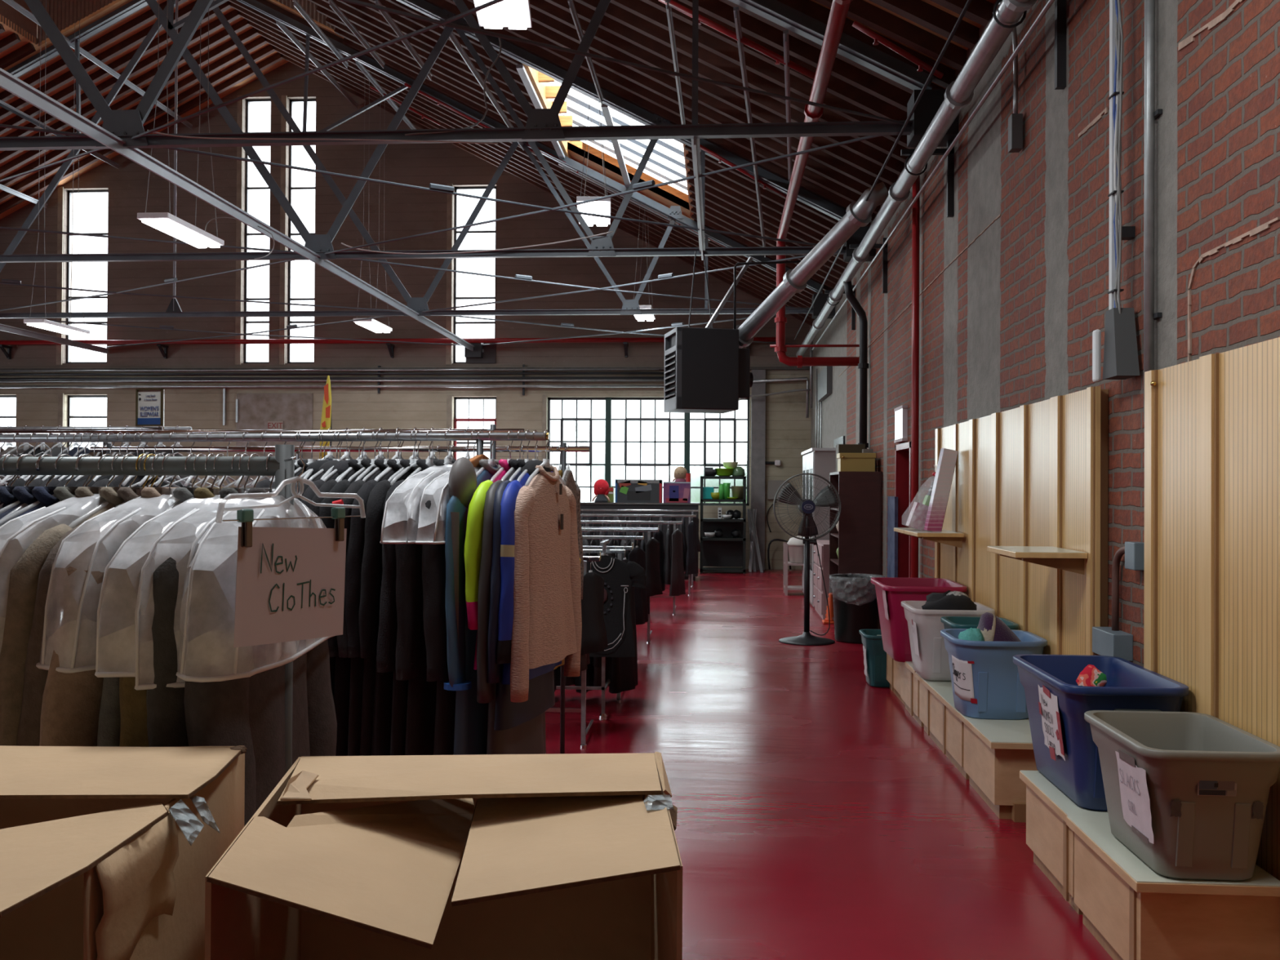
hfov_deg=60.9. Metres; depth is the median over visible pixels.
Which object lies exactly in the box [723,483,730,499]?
tumbler
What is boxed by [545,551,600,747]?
rack
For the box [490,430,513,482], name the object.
clothes hanger
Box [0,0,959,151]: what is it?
roof truss
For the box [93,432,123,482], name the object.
clothes hanger
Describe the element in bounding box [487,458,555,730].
jacket
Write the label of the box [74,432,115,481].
clothes hanger
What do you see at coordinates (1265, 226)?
conduit
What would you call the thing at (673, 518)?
skirt
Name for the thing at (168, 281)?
rod
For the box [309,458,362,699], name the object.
jacket
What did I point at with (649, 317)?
lamp
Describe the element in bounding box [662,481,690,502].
toy box
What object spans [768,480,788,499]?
panel
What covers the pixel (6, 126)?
rod
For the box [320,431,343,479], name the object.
clothes hanger
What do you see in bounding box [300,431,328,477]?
clothes hanger
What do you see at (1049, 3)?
conduit
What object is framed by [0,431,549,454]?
rack
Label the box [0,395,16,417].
window
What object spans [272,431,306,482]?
clothes hanger
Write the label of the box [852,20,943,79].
sprinkler line
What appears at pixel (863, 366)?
pipe
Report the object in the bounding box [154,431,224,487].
clothes hanger
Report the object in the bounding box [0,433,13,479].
clothes hanger
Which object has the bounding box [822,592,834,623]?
traffic cone
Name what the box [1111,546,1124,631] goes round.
conduit
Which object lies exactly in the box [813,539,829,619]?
dresser
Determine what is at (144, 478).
clothes hanger
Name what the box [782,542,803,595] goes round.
cart
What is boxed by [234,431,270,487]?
clothes hanger
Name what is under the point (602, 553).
clothes hanger
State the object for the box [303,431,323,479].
clothes hanger
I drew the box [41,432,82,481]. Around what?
clothes hanger
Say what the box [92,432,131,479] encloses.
clothes hanger
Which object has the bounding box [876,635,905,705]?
bench
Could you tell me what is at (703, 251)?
rod
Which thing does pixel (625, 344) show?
wall bracket
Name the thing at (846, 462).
storage box
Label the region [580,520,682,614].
rack
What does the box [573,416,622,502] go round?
banana plant
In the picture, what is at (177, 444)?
clothes hanger
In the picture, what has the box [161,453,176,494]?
clothes hanger
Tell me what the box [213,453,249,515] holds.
clothes hanger
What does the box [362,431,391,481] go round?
clothes hanger
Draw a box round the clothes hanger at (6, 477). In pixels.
[0,432,37,484]
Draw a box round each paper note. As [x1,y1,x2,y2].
[862,645,867,676]
[882,590,888,619]
[911,619,919,656]
[951,655,977,703]
[1037,684,1065,760]
[1115,749,1154,844]
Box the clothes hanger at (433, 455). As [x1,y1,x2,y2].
[426,426,437,458]
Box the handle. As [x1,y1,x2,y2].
[1150,381,1155,386]
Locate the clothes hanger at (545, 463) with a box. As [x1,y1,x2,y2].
[524,430,565,487]
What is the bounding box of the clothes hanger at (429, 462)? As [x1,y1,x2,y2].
[406,431,435,478]
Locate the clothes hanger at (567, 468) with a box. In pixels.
[562,444,570,479]
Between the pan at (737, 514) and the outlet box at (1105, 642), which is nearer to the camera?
the outlet box at (1105, 642)
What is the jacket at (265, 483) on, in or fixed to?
hanging from the clothes hanger at (270, 479)
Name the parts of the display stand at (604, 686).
post, arm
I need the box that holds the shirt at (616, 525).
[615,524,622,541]
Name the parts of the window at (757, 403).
trim, pivot sash, pivot sash, frame, pivot sash, trim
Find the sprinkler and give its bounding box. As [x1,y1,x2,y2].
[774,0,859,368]
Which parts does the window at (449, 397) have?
trim, opening sash, frame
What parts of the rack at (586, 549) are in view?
rail, rail, leg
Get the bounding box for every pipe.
[0,337,776,345]
[0,368,659,371]
[0,372,664,375]
[0,376,664,380]
[0,378,664,382]
[0,384,664,388]
[733,260,801,328]
[736,182,888,348]
[795,0,1036,356]
[843,280,868,448]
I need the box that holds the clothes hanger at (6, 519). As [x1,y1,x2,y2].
[0,453,74,525]
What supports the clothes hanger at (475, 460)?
hanging from the rack at (538, 436)
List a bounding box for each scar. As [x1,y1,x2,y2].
[838,324,890,376]
[890,213,1000,324]
[1078,106,1108,137]
[1177,0,1244,50]
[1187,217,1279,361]
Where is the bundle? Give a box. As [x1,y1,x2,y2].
[906,472,935,530]
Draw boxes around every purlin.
[0,99,119,168]
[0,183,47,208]
[2,0,192,128]
[275,20,358,109]
[292,0,348,68]
[328,0,385,68]
[355,60,416,129]
[374,0,432,79]
[443,25,524,150]
[567,0,603,104]
[665,0,685,124]
[733,6,754,146]
[750,140,765,257]
[782,30,791,182]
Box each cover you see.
[0,493,105,653]
[35,494,178,673]
[94,494,220,677]
[134,496,314,689]
[176,495,333,682]
[379,464,452,543]
[415,466,481,544]
[833,435,844,448]
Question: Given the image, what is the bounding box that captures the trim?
[0,366,809,370]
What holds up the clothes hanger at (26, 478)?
hanging from the rack at (538, 436)
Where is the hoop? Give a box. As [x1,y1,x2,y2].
[767,538,791,569]
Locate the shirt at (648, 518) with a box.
[644,516,652,543]
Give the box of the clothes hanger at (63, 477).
[57,432,98,481]
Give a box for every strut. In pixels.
[0,67,474,351]
[0,324,108,353]
[691,137,705,260]
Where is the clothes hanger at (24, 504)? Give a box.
[0,453,53,519]
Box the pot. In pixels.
[732,466,745,476]
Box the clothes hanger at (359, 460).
[335,431,366,481]
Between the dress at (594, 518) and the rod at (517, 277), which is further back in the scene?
the dress at (594, 518)
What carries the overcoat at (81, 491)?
hanging from the clothes hanger at (104, 455)
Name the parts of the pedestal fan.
blade, motor, blade, height knob, power cord, blade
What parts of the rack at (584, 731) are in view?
leg, rail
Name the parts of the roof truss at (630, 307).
gusset plate, gusset plate, gusset plate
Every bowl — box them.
[704,532,715,537]
[711,492,719,499]
[715,468,733,475]
[721,514,731,519]
[722,462,737,468]
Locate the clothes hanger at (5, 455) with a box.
[0,453,16,486]
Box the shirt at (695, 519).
[690,516,701,551]
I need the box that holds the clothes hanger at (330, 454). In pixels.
[322,427,336,458]
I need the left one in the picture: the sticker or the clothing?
the clothing
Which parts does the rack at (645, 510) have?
rail, leg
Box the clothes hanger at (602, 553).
[600,539,608,555]
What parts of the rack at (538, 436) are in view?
rail, post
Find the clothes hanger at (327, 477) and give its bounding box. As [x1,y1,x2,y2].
[322,431,353,482]
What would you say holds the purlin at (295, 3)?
attached to the roof truss at (630, 307)
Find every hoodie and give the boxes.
[295,459,328,484]
[295,460,342,515]
[300,460,350,516]
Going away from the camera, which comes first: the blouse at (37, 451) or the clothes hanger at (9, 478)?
the clothes hanger at (9, 478)
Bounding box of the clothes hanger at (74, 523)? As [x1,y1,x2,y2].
[68,453,137,528]
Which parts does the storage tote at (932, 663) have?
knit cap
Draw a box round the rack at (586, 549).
[582,542,633,702]
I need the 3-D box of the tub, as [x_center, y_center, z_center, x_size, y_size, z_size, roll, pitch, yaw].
[1.340,0.257,21.357,0.220,0.240,0.200,0,0,4]
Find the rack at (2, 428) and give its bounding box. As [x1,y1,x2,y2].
[0,426,191,453]
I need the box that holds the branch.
[769,344,859,347]
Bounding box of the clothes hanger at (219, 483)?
[217,431,266,487]
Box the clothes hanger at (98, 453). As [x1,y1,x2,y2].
[95,425,114,456]
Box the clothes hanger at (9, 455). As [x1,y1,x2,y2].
[2,453,18,486]
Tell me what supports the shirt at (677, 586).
hanging from the clothes hanger
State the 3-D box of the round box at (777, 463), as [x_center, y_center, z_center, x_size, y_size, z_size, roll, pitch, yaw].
[2.812,-0.348,22.210,0.120,0.120,0.100,0,0,4]
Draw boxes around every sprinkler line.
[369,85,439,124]
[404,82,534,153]
[525,141,725,247]
[657,0,815,79]
[699,144,786,198]
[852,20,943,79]
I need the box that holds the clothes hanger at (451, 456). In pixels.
[444,426,454,458]
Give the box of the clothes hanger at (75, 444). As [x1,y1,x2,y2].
[57,425,83,457]
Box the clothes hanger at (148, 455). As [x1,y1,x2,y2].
[122,453,157,514]
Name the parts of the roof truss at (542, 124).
gusset plate, gusset plate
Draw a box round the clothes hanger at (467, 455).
[463,426,471,458]
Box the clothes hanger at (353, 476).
[347,431,378,482]
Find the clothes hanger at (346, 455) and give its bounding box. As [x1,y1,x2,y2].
[340,427,352,458]
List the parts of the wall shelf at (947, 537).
shelf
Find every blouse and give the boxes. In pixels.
[0,446,25,486]
[2,447,47,486]
[36,447,69,457]
[63,447,90,456]
[88,452,106,456]
[105,452,134,456]
[128,452,156,456]
[152,452,191,485]
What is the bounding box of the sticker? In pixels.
[1197,780,1236,795]
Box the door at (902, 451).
[894,441,911,577]
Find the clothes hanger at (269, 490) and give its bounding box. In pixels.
[253,453,275,515]
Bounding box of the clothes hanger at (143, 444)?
[128,426,148,453]
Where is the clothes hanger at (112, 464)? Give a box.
[88,453,126,511]
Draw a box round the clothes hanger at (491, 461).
[475,430,497,476]
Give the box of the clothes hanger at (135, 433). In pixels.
[108,432,140,480]
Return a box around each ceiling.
[0,0,995,325]
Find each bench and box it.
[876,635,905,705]
[900,661,924,727]
[915,671,968,779]
[958,711,1038,822]
[1019,770,1108,915]
[1066,815,1279,959]
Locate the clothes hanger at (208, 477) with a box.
[200,431,251,487]
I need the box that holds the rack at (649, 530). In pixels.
[581,526,658,643]
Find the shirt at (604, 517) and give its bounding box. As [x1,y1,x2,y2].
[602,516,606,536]
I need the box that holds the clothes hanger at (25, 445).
[4,425,34,457]
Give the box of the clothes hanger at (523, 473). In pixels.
[516,430,538,482]
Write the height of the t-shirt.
0.720 m
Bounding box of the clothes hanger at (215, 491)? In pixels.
[213,453,226,494]
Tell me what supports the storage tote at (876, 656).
on the floor
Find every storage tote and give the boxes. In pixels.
[858,629,889,688]
[871,577,967,662]
[901,590,995,680]
[940,616,1018,630]
[940,628,1047,719]
[1013,653,1188,811]
[1084,710,1279,881]
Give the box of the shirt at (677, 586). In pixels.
[669,529,685,595]
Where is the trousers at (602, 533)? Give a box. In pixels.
[599,531,604,546]
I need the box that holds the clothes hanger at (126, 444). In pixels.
[111,425,131,456]
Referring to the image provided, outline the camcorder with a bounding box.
[705,466,715,475]
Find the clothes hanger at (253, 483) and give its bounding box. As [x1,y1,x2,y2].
[251,431,286,486]
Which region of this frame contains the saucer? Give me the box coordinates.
[727,497,737,499]
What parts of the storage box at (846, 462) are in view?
lid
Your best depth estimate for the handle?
4.53 m
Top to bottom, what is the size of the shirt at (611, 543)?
0.600 m
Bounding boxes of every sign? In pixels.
[135,388,164,430]
[233,526,346,647]
[267,421,283,429]
[893,404,907,443]
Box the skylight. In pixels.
[515,63,710,241]
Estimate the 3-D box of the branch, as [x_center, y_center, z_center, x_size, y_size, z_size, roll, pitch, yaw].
[2.321,-1.773,14.386,1.194,0.036,0.036,0,0,4]
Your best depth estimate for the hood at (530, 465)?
3.45 m
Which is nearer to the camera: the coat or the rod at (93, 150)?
the coat
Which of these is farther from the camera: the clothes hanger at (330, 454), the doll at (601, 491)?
the doll at (601, 491)
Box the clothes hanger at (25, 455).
[0,453,36,502]
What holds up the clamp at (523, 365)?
attached to the wall at (408, 211)
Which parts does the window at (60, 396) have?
trim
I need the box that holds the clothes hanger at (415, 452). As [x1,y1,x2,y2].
[408,426,420,459]
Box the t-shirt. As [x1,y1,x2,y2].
[586,555,646,657]
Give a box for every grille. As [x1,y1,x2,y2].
[774,474,839,538]
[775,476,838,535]
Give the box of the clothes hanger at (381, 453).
[375,427,386,458]
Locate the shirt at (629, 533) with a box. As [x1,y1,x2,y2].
[627,531,633,542]
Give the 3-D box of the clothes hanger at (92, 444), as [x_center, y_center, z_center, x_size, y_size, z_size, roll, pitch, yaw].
[-3.138,-0.213,6.240,0.012,0.200,0.337,0,0,8]
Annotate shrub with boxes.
[667,459,746,503]
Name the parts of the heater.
frame, fan motor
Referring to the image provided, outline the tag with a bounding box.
[332,499,343,507]
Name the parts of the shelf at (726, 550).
post, shelf, shelf, shelf, shelf, shelf, post, post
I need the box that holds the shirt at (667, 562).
[662,529,671,584]
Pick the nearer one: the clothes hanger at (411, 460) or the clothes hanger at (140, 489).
the clothes hanger at (140, 489)
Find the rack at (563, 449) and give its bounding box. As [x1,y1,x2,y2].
[89,442,589,753]
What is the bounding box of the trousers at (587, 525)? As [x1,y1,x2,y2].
[585,523,589,535]
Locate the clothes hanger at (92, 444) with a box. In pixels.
[73,425,98,456]
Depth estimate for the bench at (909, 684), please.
7.78 m
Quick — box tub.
[702,486,714,499]
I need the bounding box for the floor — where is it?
[545,568,1113,959]
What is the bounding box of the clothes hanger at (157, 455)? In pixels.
[127,453,165,514]
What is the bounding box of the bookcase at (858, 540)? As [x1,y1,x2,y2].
[829,471,882,629]
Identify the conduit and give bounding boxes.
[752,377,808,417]
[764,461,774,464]
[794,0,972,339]
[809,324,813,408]
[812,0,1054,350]
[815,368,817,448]
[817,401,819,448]
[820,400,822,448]
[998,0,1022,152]
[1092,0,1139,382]
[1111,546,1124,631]
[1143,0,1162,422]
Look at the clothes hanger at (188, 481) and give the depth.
3.69 m
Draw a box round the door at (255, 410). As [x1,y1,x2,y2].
[235,393,312,487]
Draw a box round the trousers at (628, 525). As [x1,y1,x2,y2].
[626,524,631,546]
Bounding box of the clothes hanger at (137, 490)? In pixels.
[135,453,150,494]
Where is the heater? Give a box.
[663,326,753,413]
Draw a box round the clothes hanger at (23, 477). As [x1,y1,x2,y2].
[19,432,54,479]
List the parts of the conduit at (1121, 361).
rail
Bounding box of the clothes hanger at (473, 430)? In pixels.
[471,430,476,456]
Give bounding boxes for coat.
[561,470,583,599]
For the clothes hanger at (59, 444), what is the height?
0.200 m
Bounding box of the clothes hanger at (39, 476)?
[34,432,71,479]
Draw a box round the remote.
[718,507,721,519]
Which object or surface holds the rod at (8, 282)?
attached to the roof truss at (630, 307)
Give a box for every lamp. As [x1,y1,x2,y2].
[23,0,89,335]
[137,0,224,248]
[165,0,182,312]
[352,71,392,333]
[473,0,532,29]
[576,98,610,226]
[633,207,655,321]
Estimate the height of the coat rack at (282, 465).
1.728 m
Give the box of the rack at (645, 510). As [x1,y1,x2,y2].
[580,508,698,586]
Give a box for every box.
[0,745,247,959]
[204,751,682,959]
[466,344,496,363]
[606,487,613,502]
[615,479,662,502]
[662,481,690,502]
[774,459,780,466]
[817,365,832,401]
[836,453,875,471]
[924,448,958,531]
[1092,626,1133,661]
[1124,541,1144,570]
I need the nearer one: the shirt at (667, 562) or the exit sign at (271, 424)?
the shirt at (667, 562)
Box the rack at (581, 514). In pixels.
[580,513,696,595]
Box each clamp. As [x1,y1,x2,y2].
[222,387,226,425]
[235,399,238,422]
[377,365,380,393]
[522,364,524,395]
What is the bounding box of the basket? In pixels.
[731,485,743,499]
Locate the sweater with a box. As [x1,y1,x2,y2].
[510,465,582,702]
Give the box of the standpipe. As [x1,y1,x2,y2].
[911,174,919,577]
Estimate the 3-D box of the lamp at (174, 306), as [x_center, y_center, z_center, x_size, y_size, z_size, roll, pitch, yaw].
[-7.943,-5.743,18.607,0.280,5.754,0.044,0,0,4]
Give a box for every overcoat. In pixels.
[0,486,17,507]
[0,486,37,519]
[0,486,78,530]
[0,486,124,640]
[0,486,124,746]
[13,486,59,519]
[16,487,142,746]
[39,487,176,746]
[97,487,196,746]
[119,487,222,746]
[146,487,253,746]
[183,488,337,826]
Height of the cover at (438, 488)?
0.244 m
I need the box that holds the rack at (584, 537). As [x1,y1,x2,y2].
[582,533,644,551]
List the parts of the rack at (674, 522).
rail, rail, leg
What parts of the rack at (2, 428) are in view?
rail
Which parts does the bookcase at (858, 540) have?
panel, panel, shelf, shelf, panel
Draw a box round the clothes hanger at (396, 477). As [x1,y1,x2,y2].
[390,431,422,486]
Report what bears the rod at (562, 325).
attached to the roof truss at (630, 307)
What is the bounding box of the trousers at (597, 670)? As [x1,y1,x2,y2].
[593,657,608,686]
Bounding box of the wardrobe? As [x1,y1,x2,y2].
[801,448,835,607]
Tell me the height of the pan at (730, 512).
0.188 m
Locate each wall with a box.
[0,61,811,569]
[810,0,1279,666]
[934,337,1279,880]
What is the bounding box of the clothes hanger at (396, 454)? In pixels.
[391,427,403,459]
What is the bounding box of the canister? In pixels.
[685,473,690,481]
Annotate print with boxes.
[604,588,607,601]
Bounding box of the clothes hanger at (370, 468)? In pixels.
[355,431,382,480]
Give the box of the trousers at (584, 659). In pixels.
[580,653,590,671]
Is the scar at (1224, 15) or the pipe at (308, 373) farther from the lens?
the pipe at (308, 373)
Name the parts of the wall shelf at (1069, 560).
shelf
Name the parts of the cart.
post, post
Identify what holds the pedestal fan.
on the floor
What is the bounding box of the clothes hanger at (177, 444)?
[159,425,192,456]
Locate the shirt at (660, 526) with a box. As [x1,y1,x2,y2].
[658,524,664,559]
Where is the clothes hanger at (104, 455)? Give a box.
[68,453,115,512]
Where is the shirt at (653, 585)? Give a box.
[644,538,662,596]
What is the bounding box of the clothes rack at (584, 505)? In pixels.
[580,502,700,581]
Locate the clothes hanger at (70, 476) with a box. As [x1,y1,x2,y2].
[65,432,106,479]
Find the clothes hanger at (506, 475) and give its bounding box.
[501,430,523,481]
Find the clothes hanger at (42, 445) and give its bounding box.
[26,425,49,457]
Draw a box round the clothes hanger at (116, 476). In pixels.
[112,432,177,483]
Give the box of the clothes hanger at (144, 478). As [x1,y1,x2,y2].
[137,431,204,487]
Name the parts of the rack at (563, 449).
post, rail, post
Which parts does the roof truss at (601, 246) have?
gusset plate, gusset plate, gusset plate, gusset plate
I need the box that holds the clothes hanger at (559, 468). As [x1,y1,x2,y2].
[557,444,561,471]
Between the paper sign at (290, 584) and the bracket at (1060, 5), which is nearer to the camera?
the paper sign at (290, 584)
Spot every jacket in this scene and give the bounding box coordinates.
[4,475,46,486]
[22,475,62,486]
[39,475,79,486]
[55,475,96,486]
[75,475,112,486]
[91,475,190,487]
[255,459,298,488]
[267,458,317,488]
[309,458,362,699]
[319,458,375,755]
[333,458,386,755]
[344,458,402,755]
[358,458,416,755]
[376,458,435,755]
[395,458,455,755]
[421,470,476,755]
[444,457,501,755]
[476,458,546,754]
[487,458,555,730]
[496,459,561,684]
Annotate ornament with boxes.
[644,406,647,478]
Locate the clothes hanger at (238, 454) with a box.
[210,453,244,515]
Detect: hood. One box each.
[305,459,328,475]
[318,460,342,473]
[332,460,350,475]
[520,459,551,475]
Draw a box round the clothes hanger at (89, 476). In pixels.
[49,453,90,513]
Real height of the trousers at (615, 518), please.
0.850 m
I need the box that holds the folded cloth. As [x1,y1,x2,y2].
[1075,664,1106,686]
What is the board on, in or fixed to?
attached to the wall at (1010, 323)
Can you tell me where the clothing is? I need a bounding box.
[977,612,1021,641]
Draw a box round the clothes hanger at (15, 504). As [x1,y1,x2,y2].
[0,453,55,514]
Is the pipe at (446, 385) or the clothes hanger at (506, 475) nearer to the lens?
the clothes hanger at (506, 475)
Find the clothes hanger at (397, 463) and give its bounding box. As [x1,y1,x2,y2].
[375,431,404,482]
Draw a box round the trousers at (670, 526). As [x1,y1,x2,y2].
[666,524,673,559]
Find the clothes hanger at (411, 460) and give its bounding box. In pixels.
[387,431,417,482]
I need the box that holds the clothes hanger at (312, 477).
[308,431,340,480]
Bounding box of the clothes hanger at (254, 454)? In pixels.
[235,453,260,515]
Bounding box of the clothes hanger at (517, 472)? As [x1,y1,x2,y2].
[509,430,530,481]
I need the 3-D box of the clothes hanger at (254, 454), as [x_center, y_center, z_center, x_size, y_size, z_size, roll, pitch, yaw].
[-0.732,0.037,2.065,0.012,0.175,0.307,0,0,10]
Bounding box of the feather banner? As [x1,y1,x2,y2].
[319,375,331,458]
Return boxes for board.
[887,496,897,577]
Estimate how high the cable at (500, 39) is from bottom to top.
0.842 m
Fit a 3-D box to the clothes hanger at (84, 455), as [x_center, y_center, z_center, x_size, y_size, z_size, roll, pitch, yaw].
[-1.097,0.035,2.156,0.012,0.173,0.347,0,0,21]
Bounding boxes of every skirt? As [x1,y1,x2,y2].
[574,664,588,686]
[580,515,584,527]
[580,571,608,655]
[590,539,598,546]
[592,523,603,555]
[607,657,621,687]
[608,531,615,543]
[622,550,628,559]
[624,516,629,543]
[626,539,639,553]
[668,516,675,520]
[680,523,685,571]
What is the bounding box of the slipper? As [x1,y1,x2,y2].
[958,627,984,640]
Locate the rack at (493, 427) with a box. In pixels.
[0,424,524,459]
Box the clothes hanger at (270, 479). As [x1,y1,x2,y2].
[269,431,302,481]
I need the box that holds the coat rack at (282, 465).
[0,444,299,773]
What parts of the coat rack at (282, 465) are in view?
rail, post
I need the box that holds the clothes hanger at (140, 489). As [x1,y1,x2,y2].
[99,453,154,521]
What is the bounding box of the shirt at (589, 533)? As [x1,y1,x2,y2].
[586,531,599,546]
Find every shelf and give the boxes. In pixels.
[699,475,746,573]
[783,585,803,590]
[784,561,803,565]
[893,527,942,535]
[903,529,964,547]
[986,546,1087,574]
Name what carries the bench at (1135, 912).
on the floor
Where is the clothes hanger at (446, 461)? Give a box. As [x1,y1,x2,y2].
[425,430,453,476]
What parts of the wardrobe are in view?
door glass, door, door glass, door, door glass, door, cornice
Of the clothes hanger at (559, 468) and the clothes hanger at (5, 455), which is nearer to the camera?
the clothes hanger at (5, 455)
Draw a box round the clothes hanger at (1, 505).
[0,453,32,509]
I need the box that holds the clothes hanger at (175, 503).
[166,453,198,510]
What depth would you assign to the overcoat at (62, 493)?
2.10 m
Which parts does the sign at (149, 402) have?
stem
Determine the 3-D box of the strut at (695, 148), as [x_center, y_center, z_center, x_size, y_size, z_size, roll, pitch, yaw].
[0.614,-2.798,11.232,0.070,0.110,4.550,0,0,4]
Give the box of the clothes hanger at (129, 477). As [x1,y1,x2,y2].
[121,432,184,487]
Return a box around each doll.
[591,479,610,502]
[672,466,687,481]
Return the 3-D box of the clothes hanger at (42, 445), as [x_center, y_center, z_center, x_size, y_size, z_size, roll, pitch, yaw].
[-3.437,-0.214,6.261,0.012,0.200,0.337,0,0,-1]
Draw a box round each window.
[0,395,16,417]
[56,186,108,364]
[57,393,106,450]
[235,95,271,364]
[279,95,315,364]
[445,183,496,364]
[446,395,496,460]
[542,369,765,569]
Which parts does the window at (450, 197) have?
trim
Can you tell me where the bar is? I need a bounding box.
[705,257,752,328]
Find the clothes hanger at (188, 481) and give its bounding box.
[183,431,231,487]
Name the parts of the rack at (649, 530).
rail, rail, leg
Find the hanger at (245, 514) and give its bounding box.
[215,455,365,547]
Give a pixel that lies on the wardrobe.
(821, 462)
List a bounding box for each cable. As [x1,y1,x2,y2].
[146,129,497,144]
[204,217,274,258]
[341,231,613,254]
[404,37,502,135]
[749,388,810,397]
[766,501,777,532]
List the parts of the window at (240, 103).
trim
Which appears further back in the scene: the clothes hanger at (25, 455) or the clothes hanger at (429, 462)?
the clothes hanger at (429, 462)
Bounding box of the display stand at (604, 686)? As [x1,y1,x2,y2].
[555,539,610,718]
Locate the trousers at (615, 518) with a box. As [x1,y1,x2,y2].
[613,516,618,533]
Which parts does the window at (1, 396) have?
frame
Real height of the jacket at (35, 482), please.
1.126 m
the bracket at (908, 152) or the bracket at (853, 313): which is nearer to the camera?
the bracket at (908, 152)
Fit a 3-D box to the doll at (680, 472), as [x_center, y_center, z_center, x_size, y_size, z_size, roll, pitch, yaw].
[0.733,-0.105,19.638,0.291,0.284,0.221,0,0,4]
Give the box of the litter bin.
[830,574,883,643]
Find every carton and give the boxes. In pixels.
[835,444,865,471]
[862,448,873,453]
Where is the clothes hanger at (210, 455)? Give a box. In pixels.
[182,453,217,515]
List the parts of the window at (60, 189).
trim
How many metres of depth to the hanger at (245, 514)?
1.81 m
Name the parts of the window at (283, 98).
trim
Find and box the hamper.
[786,535,803,563]
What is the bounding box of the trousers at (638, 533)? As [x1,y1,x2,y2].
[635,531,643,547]
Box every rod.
[0,124,90,137]
[0,148,105,182]
[0,226,297,253]
[0,259,297,311]
[0,278,400,311]
[10,318,461,345]
[106,315,392,347]
[130,0,504,139]
[164,147,845,249]
[324,135,882,254]
[339,0,911,126]
[355,259,813,310]
[422,255,805,312]
[451,315,796,344]
[481,313,789,346]
[688,250,696,327]
[702,250,712,328]
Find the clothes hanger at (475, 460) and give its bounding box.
[469,430,489,470]
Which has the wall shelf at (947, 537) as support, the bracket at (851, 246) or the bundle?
the bundle
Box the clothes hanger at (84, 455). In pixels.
[53,453,94,504]
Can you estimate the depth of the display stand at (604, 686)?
7.81 m
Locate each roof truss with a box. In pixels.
[0,0,835,318]
[0,0,875,262]
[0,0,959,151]
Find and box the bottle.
[718,484,724,499]
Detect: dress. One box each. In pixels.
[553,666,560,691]
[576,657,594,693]
[584,553,597,555]
[588,515,598,527]
[605,523,610,546]
[608,559,638,693]
[617,531,624,546]
[627,546,648,624]
[640,537,649,613]
[646,524,653,538]
[653,528,665,591]
[681,516,687,557]
[684,521,698,574]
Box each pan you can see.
[714,528,723,537]
[725,509,733,519]
[730,528,740,537]
[733,509,741,519]
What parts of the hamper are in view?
lid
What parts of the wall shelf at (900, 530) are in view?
shelf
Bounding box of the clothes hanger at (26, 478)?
[23,432,66,481]
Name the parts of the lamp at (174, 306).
foot plate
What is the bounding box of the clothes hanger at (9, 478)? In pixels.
[5,433,21,481]
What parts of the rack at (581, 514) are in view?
rail, rail, leg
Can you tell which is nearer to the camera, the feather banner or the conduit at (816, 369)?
the feather banner
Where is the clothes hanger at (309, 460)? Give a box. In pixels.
[294,431,315,474]
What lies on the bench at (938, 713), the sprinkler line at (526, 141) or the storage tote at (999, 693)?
the storage tote at (999, 693)
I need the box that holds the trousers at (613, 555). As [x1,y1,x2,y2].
[607,553,617,559]
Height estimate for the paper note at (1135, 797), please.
0.267 m
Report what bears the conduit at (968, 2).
attached to the roof truss at (601, 246)
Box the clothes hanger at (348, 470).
[337,431,361,482]
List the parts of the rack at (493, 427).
rail, post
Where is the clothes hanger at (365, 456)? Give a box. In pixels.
[356,427,369,458]
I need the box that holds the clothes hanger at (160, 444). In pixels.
[145,426,165,453]
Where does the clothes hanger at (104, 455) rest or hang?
hanging from the coat rack at (282, 465)
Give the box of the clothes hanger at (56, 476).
[53,432,88,478]
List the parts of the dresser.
drawer, drawer, drawer, drawer, drawer, drawer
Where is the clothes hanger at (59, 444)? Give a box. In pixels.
[43,425,69,454]
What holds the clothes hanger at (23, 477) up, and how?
hanging from the rack at (538, 436)
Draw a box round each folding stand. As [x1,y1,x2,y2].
[746,508,755,571]
[748,508,756,572]
[749,511,763,573]
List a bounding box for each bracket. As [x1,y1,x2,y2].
[0,344,12,359]
[156,343,168,358]
[386,342,395,358]
[623,342,628,357]
[824,284,855,329]
[849,237,887,293]
[900,140,954,217]
[992,0,1066,89]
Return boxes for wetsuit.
[463,458,511,670]
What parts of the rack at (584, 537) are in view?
rail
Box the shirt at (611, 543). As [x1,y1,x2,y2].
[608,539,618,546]
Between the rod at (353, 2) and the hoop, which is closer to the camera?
the rod at (353, 2)
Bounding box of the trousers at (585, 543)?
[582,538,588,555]
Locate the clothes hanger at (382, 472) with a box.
[373,431,401,479]
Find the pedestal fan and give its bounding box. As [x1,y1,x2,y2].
[773,473,841,645]
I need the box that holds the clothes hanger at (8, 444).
[0,425,16,448]
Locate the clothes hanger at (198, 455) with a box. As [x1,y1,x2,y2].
[161,453,207,522]

